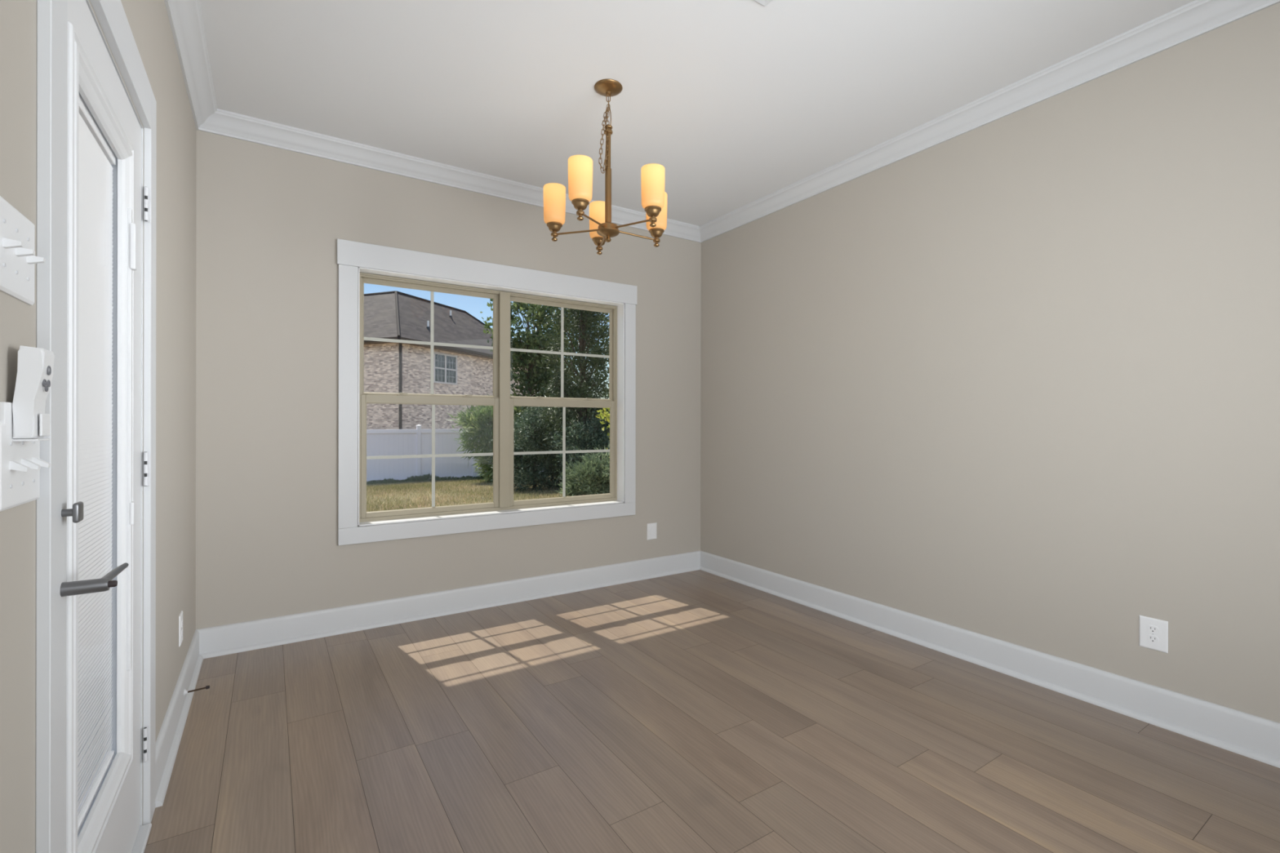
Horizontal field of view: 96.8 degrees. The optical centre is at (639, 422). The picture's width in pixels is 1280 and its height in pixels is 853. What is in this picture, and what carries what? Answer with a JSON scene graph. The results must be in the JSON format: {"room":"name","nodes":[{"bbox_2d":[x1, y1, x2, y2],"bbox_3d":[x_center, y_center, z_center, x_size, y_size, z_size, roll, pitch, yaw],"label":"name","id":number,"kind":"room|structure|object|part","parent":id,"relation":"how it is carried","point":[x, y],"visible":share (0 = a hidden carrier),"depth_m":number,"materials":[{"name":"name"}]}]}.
{"room":"empty dining room","nodes":[
{"label":"empty dining room","id":0,"kind":"room"},
{"bbox_2d":[0,0,196,852],"bbox_3d":[-0.177,-0.180,-0.443,0.160,2.800,7.852,0,0,-33],"label":"wall","id":1,"kind":"structure","parent":0,"point":[148,21],"depth_m":1.68,"materials":[{"name":"beige paint"}]},
{"bbox_2d":[0,195,45,305],"bbox_3d":[-0.892,-0.246,0.820,0.024,0.128,0.163,0,0,-33],"label":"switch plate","id":2,"kind":"object","parent":1,"relation":"attached to","point":[18,259],"visible":1,"depth_m":0.81,"materials":[{"name":"white plastic"}]},
{"bbox_2d":[0,401,49,441],"bbox_3d":[-0.890,-0.001,0.826,0.034,0.056,0.088,0,0,-33],"label":"cradle","id":3,"kind":"object","parent":1,"relation":"attached to","point":[6,408],"visible":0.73,"depth_m":0.81,"materials":[{"name":"white plastic"}]},
{"bbox_2d":[12,345,54,438],"bbox_3d":[-0.886,-0.044,0.832,0.032,0.132,0.050,0,0,-33],"label":"remote control","id":4,"kind":"object","parent":3,"relation":"in","point":[35,366],"visible":0.99,"depth_m":0.81,"materials":[{"name":"white plastic"}]},
{"bbox_2d":[0,421,50,511],"bbox_3d":[-0.906,0.060,0.841,0.024,0.124,0.163,0,0,-33],"label":"switch plate","id":5,"kind":"object","parent":1,"relation":"attached to","point":[20,462],"visible":0.93,"depth_m":0.82,"materials":[{"name":"white plastic"}]},
{"bbox_2d":[35,0,67,852],"bbox_3d":[-0.980,0.101,0.947,0.017,2.195,0.088,0,0,-33],"label":"trim","id":6,"kind":"structure","parent":1,"relation":"attached to","point":[51,15],"depth_m":0.92,"materials":[{"name":"white wood"}]},
{"bbox_2d":[59,0,151,852],"bbox_3d":[-1.253,0.165,1.282,0.247,2.066,0.893,0,0,-33],"label":"door","id":7,"kind":"structure","parent":1,"relation":"in","point":[103,588],"depth_m":1.37,"materials":[{"name":"white wood"}]},
{"bbox_3d":[-0.997,0.283,1.036,0.073,0.027,0.161,0,0,-33],"label":"lever","id":8,"kind":"part","parent":7,"relation":"part of","materials":[{"name":"silver metal"}]},
{"bbox_3d":[-1.232,0.086,1.264,0.017,1.553,0.479,0,0,-33],"label":"blind rail","id":9,"kind":"part","parent":7,"relation":"part of","materials":[{"name":"white wood"}]},
{"bbox_2d":[89,0,151,128],"bbox_3d":[-1.230,-0.934,1.333,0.017,0.125,0.835,0,0,-33],"label":"trim","id":10,"kind":"structure","parent":1,"relation":"attached to","point":[111,15],"depth_m":1.41,"materials":[{"name":"white wood"}]},
{"bbox_2d":[142,88,156,825],"bbox_3d":[-1.486,0.100,1.722,0.017,2.195,0.094,0,0,-33],"label":"trim","id":11,"kind":"structure","parent":1,"relation":"attached to","point":[149,135],"depth_m":1.69,"materials":[{"name":"white wood"}]},
{"bbox_2d":[155,629,203,808],"bbox_3d":[-1.876,1.124,2.332,0.034,0.146,1.350,0,0,-33],"label":"baseboard","id":12,"kind":"structure","parent":1,"relation":"attached to","point":[169,737],"depth_m":2.12,"materials":[{"name":"white wood"}]},
{"bbox_2d":[178,610,182,646],"bbox_3d":[-1.923,0.862,2.382,0.008,0.126,0.084,0,0,-33],"label":"wall outlet","id":13,"kind":"object","parent":1,"relation":"attached to","point":[180,616],"visible":1,"depth_m":2.35,"materials":[{"name":"white plastic"}]},
{"bbox_2d":[164,0,217,129],"bbox_3d":[-0.071,-1.533,-0.375,0.090,0.094,7.852,0,0,-33],"label":"trim","id":14,"kind":"structure","parent":1,"relation":"attached to","point":[184,16],"depth_m":2.37,"materials":[{"name":"white wood"}]},
{"bbox_2d":[183,685,209,696],"bbox_3d":[-1.870,1.129,2.399,0.086,0.030,0.030,0,0,-33],"label":"door stop","id":15,"kind":"object","parent":1,"relation":"attached to","point":[185,691],"visible":1,"depth_m":2.39,"materials":[{"name":"grey metal"}]},
{"bbox_3d":[-1.870,1.128,2.398,0.064,0.010,0.007,0,0,-33],"label":"rod","id":16,"kind":"part","parent":15,"relation":"part of","materials":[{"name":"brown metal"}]},
{"bbox_2d":[195,129,701,629],"bbox_3d":[-0.927,-0.181,3.863,3.694,2.800,0.178,0,0,-33],"label":"wall","id":17,"kind":"structure","parent":0,"point":[270,220],"depth_m":3.19,"materials":[{"name":"beige paint"}]},
{"bbox_2d":[337,264,358,528],"bbox_3d":[-1.674,-0.149,3.258,0.099,1.502,0.018,0,0,-33],"label":"trim","id":18,"kind":"structure","parent":17,"relation":"attached to","point":[348,291],"depth_m":3.25,"materials":[{"name":"white wood"}]},
{"bbox_2d":[196,551,700,658],"bbox_3d":[-0.871,1.126,3.774,3.294,0.146,0.034,0,0,-33],"label":"baseboard","id":19,"kind":"structure","parent":17,"relation":"attached to","point":[232,638],"depth_m":3.47,"materials":[{"name":"white wood"}]},
{"bbox_2d":[198,108,700,242],"bbox_3d":[-0.851,-1.534,3.751,3.294,0.094,0.090,0,0,-33],"label":"trim","id":20,"kind":"structure","parent":17,"relation":"attached to","point":[222,122],"depth_m":3.35,"materials":[{"name":"white wood"}]},
{"bbox_2d":[337,502,635,545],"bbox_3d":[-0.878,0.651,3.779,2.004,0.096,0.018,0,0,-33],"label":"trim","id":21,"kind":"structure","parent":17,"relation":"attached to","point":[375,533],"depth_m":3.65,"materials":[{"name":"white wood"}]},
{"bbox_2d":[337,238,637,305],"bbox_3d":[-0.873,-0.970,3.777,2.022,0.142,0.022,0,0,-33],"label":"trim","id":22,"kind":"structure","parent":17,"relation":"attached to","point":[362,255],"depth_m":3.65,"materials":[{"name":"white wood"}]},
{"bbox_2d":[357,266,624,526],"bbox_3d":[-0.939,-0.135,3.878,1.804,1.532,0.238,0,0,-33],"label":"window","id":23,"kind":"structure","parent":17,"relation":"in","point":[503,403],"depth_m":3.85,"materials":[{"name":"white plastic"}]},
{"bbox_3d":[-1.325,-0.506,3.657,0.861,0.748,0.028,0,0,-33],"label":"sash","id":24,"kind":"part","parent":23,"relation":"part of","materials":[{"name":"clear glass"}]},
{"bbox_3d":[-1.310,0.203,3.631,0.861,0.741,0.026,0,0,-33],"label":"sash","id":25,"kind":"part","parent":23,"relation":"part of","materials":[{"name":"beige plastic"}]},
{"bbox_3d":[-1.301,-0.150,3.652,0.938,1.484,0.081,0,0,-33],"label":"frame","id":26,"kind":"part","parent":23,"relation":"part of","materials":[{"name":"beige plastic"}]},
{"bbox_3d":[-0.568,-0.149,4.135,0.890,1.484,0.075,0,0,-33],"label":"frame","id":27,"kind":"part","parent":23,"relation":"part of","materials":[{"name":"beige plastic"}]},
{"bbox_3d":[-0.575,-0.505,4.147,0.849,0.748,0.028,0,0,-33],"label":"sash","id":28,"kind":"part","parent":23,"relation":"part of","materials":[{"name":"clear glass"}]},
{"bbox_3d":[-0.559,0.204,4.121,0.849,0.741,0.026,0,0,-33],"label":"sash","id":29,"kind":"part","parent":23,"relation":"part of","materials":[{"name":"beige plastic"}]},
{"bbox_2d":[623,303,635,502],"bbox_3d":[-0.077,-0.147,4.300,0.095,1.502,0.018,0,0,-33],"label":"trim","id":30,"kind":"structure","parent":17,"relation":"attached to","point":[629,471],"depth_m":4.29,"materials":[{"name":"white wood"}]},
{"bbox_2d":[647,522,657,540],"bbox_3d":[0.095,0.845,4.419,0.089,0.126,0.008,0,0,-33],"label":"wall outlet","id":31,"kind":"object","parent":17,"relation":"attached to","point":[651,527],"visible":1,"depth_m":4.42,"materials":[{"name":"white plastic"}]},
{"bbox_2d":[199,0,1195,226],"bbox_3d":[1.263,-1.653,0.513,3.694,0.150,8.180,0,0,-33],"label":"ceiling","id":32,"kind":"structure","parent":0,"point":[740,103],"depth_m":2.56,"materials":[{"name":"white paint"}]},
{"bbox_2d":[543,79,666,254],"bbox_3d":[-0.132,-1.215,2.685,0.587,0.730,0.600,0,0,-33],"label":"chandelier","id":33,"kind":"object","parent":32,"relation":"hanging from","point":[654,197],"visible":1,"depth_m":2.65,"materials":[{"name":"gold metal"}]},
{"bbox_3d":[-0.408,-1.037,2.715,0.106,0.174,0.106,0,0,-33],"label":"lamp shade","id":34,"kind":"part","parent":33,"relation":"part of","materials":[{"name":"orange glass"}]},
{"bbox_3d":[-0.297,-0.905,2.698,0.210,0.019,0.009,0,0,9],"label":"arm","id":35,"kind":"part","parent":33,"relation":"part of","materials":[{"name":"gold metal"}]},
{"bbox_3d":[-0.255,-1.037,2.435,0.106,0.174,0.106,0,0,-33],"label":"lamp shade","id":36,"kind":"part","parent":33,"relation":"part of","materials":[{"name":"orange glass"}]},
{"bbox_3d":[-0.210,-0.905,2.538,0.009,0.019,0.210,0,0,24],"label":"arm","id":37,"kind":"part","parent":33,"relation":"part of","materials":[{"name":"gold metal"}]},
{"bbox_3d":[-0.209,-1.037,2.930,0.106,0.174,0.106,0,0,-33],"label":"lamp shade","id":38,"kind":"part","parent":33,"relation":"part of","materials":[{"name":"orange glass"}]},
{"bbox_3d":[-0.183,-0.905,2.820,0.009,0.019,0.210,0,0,-13],"label":"arm","id":39,"kind":"part","parent":33,"relation":"part of","materials":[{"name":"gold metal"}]},
{"bbox_3d":[-0.162,-1.357,2.660,0.057,0.382,0.035,0,0,-33],"label":"chain","id":40,"kind":"part","parent":33,"relation":"part of","materials":[{"name":"gold metal"}]},
{"bbox_3d":[-0.160,-1.355,2.669,0.023,0.360,0.030,0,0,16],"label":"lamp cord","id":41,"kind":"part","parent":33,"relation":"part of","materials":[{"name":"gold metal"}]},
{"bbox_3d":[-0.032,-0.905,2.583,0.210,0.019,0.009,0,0,38],"label":"arm","id":42,"kind":"part","parent":33,"relation":"part of","materials":[{"name":"gold metal"}]},
{"bbox_3d":[-0.018,-0.905,2.745,0.210,0.019,0.009,0,0,-28],"label":"arm","id":43,"kind":"part","parent":33,"relation":"part of","materials":[{"name":"gold metal"}]},
{"bbox_3d":[0.057,-1.037,2.514,0.106,0.174,0.106,0,0,-33],"label":"lamp shade","id":44,"kind":"part","parent":33,"relation":"part of","materials":[{"name":"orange glass"}]},
{"bbox_3d":[0.082,-1.037,2.798,0.106,0.174,0.106,0,0,-33],"label":"lamp shade","id":45,"kind":"part","parent":33,"relation":"part of","materials":[{"name":"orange glass"}]},
{"bbox_2d":[754,0,772,6],"bbox_3d":[0.380,-1.576,1.995,0.325,0.007,0.158,0,0,-33],"label":"ceiling vent","id":46,"kind":"object","parent":32,"relation":"in","point":[764,2],"visible":1,"depth_m":2.12,"materials":[{"name":"white metal"}]},
{"bbox_2d":[143,569,1279,852],"bbox_3d":[1.197,1.262,0.516,3.594,0.120,7.952,0,0,-33],"label":"floor","id":47,"kind":"structure","parent":0,"point":[699,711],"depth_m":2.09,"materials":[{"name":"brown wood"}]},
{"bbox_2d":[700,2,1279,723],"bbox_3d":[2.731,-0.176,1.456,0.200,2.800,7.852,0,0,-33],"label":"wall","id":48,"kind":"structure","parent":0,"point":[1014,378],"depth_m":2.62,"materials":[{"name":"beige paint"}]},
{"bbox_2d":[699,551,1279,768],"bbox_3d":[2.631,1.131,1.392,0.034,0.146,7.852,0,0,-33],"label":"baseboard","id":49,"kind":"structure","parent":48,"relation":"attached to","point":[1244,734],"depth_m":2.59,"materials":[{"name":"white wood"}]},
{"bbox_2d":[699,0,1279,242],"bbox_3d":[2.612,-1.529,1.377,0.090,0.094,7.852,0,0,-33],"label":"trim","id":50,"kind":"structure","parent":48,"relation":"attached to","point":[1197,18],"depth_m":2.65,"materials":[{"name":"white wood"}]},
{"bbox_2d":[1138,615,1168,653],"bbox_3d":[2.064,0.850,2.285,0.008,0.126,0.089,0,0,-33],"label":"wall outlet","id":51,"kind":"object","parent":48,"relation":"attached to","point":[1153,633],"visible":1,"depth_m":2.28,"materials":[{"name":"white plastic"}]},
{"bbox_2d":[1146,625,1158,633],"bbox_3d":[2.062,0.831,2.284,0.003,0.028,0.034,0,0,-33],"label":"receptacle","id":52,"kind":"object","parent":51,"relation":"attached to","point":[1150,628],"depth_m":2.28,"materials":[{"name":"grey plastic"}]},
{"bbox_2d":[1146,635,1158,643],"bbox_3d":[2.062,0.870,2.284,0.003,0.028,0.034,0,0,-33],"label":"receptacle","id":53,"kind":"object","parent":51,"relation":"attached to","point":[1150,638],"depth_m":2.28,"materials":[{"name":"grey plastic"}]},
{"label":"outside","id":54,"kind":"structure","parent":0,"visible":0},
{"bbox_2d":[382,435,609,508],"bbox_3d":[-26.770,1.716,68.423,150.000,0.724,136.150,0,0,-33],"label":"ground","id":55,"kind":"structure","parent":54,"point":[585,435],"depth_m":13.51,"materials":[{"name":"soil"}]},
{"bbox_2d":[364,290,541,429],"bbox_3d":[-15.791,-2.344,35.317,14.920,9.841,13.640,0,0,20],"label":"brick house","id":56,"kind":"structure","parent":55,"relation":"on","point":[388,366],"depth_m":29.41,"materials":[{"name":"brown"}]},
{"bbox_3d":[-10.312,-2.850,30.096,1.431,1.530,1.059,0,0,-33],"label":"pane","id":57,"kind":"part","parent":56,"relation":"part of","materials":[{"name":"grey glass"}]},
{"bbox_2d":[366,471,550,485],"bbox_3d":[-6.712,1.944,19.857,8.624,0.438,0.939,0,0,-33],"label":"weeds","id":58,"kind":"object","parent":55,"relation":"on","point":[415,478],"visible":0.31,"depth_m":19.42,"materials":[{"name":"green plant"}]},
{"bbox_2d":[366,424,560,482],"bbox_3d":[-7.716,1.158,19.805,11.736,2.200,0.156,0,0,-33],"label":"vinyl fence","id":59,"kind":"object","parent":55,"relation":"on","point":[418,441],"visible":0.15,"depth_m":19.71,"materials":[{"name":"white plastic"}]},
{"bbox_3d":[-8.525,1.987,19.277,1.830,0.140,0.084,0,0,-33],"label":"rail","id":60,"kind":"part","parent":59,"relation":"part of","materials":[{"name":"white plastic"}]},
{"bbox_3d":[-8.522,0.292,19.277,1.830,0.140,0.084,0,0,-33],"label":"rail","id":61,"kind":"part","parent":59,"relation":"part of","materials":[{"name":"white plastic"}]},
{"bbox_3d":[-8.524,1.145,19.277,1.830,1.585,0.024,0,0,-33],"label":"panel","id":62,"kind":"part","parent":59,"relation":"part of","materials":[{"name":"white plastic"}]},
{"bbox_3d":[-7.716,1.191,19.805,0.128,2.135,0.128,0,0,-33],"label":"post","id":63,"kind":"part","parent":59,"relation":"part of","materials":[{"name":"white plastic"}]},
{"bbox_3d":[-6.906,0.295,20.332,1.830,0.140,0.084,0,0,-33],"label":"rail","id":64,"kind":"part","parent":59,"relation":"part of","materials":[{"name":"white plastic"}]},
{"bbox_3d":[-6.908,1.147,20.332,1.830,1.585,0.024,0,0,-33],"label":"panel","id":65,"kind":"part","parent":59,"relation":"part of","materials":[{"name":"white plastic"}]},
{"bbox_3d":[-6.909,1.990,20.332,1.830,0.140,0.084,0,0,-33],"label":"rail","id":66,"kind":"part","parent":59,"relation":"part of","materials":[{"name":"white plastic"}]},
{"bbox_3d":[-6.100,1.193,20.860,0.128,2.135,0.128,0,0,-33],"label":"post","id":67,"kind":"part","parent":59,"relation":"part of","materials":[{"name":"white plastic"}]},
{"bbox_3d":[-5.292,1.150,21.388,1.830,1.585,0.024,0,0,-33],"label":"panel","id":68,"kind":"part","parent":59,"relation":"part of","materials":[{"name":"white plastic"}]},
{"bbox_2d":[366,476,568,511],"bbox_3d":[-4.591,1.777,14.304,12.906,0.605,12.495,0,0,-33],"label":"grass","id":69,"kind":"structure","parent":55,"relation":"on","point":[375,493],"depth_m":14.08,"materials":[{"name":"green plant"}]},
{"bbox_2d":[447,394,526,482],"bbox_3d":[-4.610,0.702,18.738,2.661,3.406,2.893,0,0,27],"label":"shrub","id":70,"kind":"object","parent":55,"relation":"on","point":[480,428],"visible":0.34,"depth_m":18.18,"materials":[{"name":"green plant"}]},
{"bbox_2d":[480,298,577,480],"bbox_3d":[-3.550,-1.279,18.576,2.983,6.632,3.474,0,0,20],"label":"leafy tree","id":71,"kind":"object","parent":55,"relation":"on","point":[527,361],"visible":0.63,"depth_m":17.83,"materials":[{"name":"green plant"}]},
{"bbox_2d":[488,395,578,492],"bbox_3d":[-2.733,0.725,15.332,2.755,2.944,2.385,0,0,-45],"label":"bush","id":72,"kind":"object","parent":55,"relation":"on","point":[533,465],"visible":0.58,"depth_m":14.72,"materials":[{"name":"green plant"}]},
{"bbox_2d":[525,306,609,479],"bbox_3d":[-1.616,-2.500,15.369,2.998,9.265,2.932,0,0,5],"label":"cedar tree","id":73,"kind":"object","parent":55,"relation":"on","point":[579,389],"visible":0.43,"depth_m":14.89,"materials":[{"name":"green plant"}]},
{"bbox_2d":[529,306,608,421],"bbox_3d":[-1.816,-1.967,20.917,4.642,8.130,4.304,0,0,-33],"label":"leafy tree","id":74,"kind":"object","parent":55,"relation":"on","point":[605,372],"visible":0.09,"depth_m":20.31,"materials":[{"name":"green plant"}]},
{"bbox_2d":[548,409,609,490],"bbox_3d":[-0.941,0.835,14.392,2.785,2.761,2.173,0,0,-29],"label":"bush","id":75,"kind":"object","parent":55,"relation":"on","point":[602,442],"visible":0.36,"depth_m":13.93,"materials":[{"name":"green plant"}]},
{"bbox_2d":[555,444,609,497],"bbox_3d":[-0.876,1.181,12.543,2.045,1.514,1.534,0,0,-33],"label":"bush","id":76,"kind":"object","parent":55,"relation":"on","point":[592,477],"visible":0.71,"depth_m":12.19,"materials":[{"name":"green plant"}]},
{"bbox_2d":[595,407,609,457],"bbox_3d":[-0.135,0.589,10.827,1.091,2.245,1.567,0,0,36],"label":"shrub","id":77,"kind":"object","parent":55,"relation":"on","point":[606,415],"visible":0.02,"depth_m":10.62,"materials":[{"name":"green plant"}]}
]}

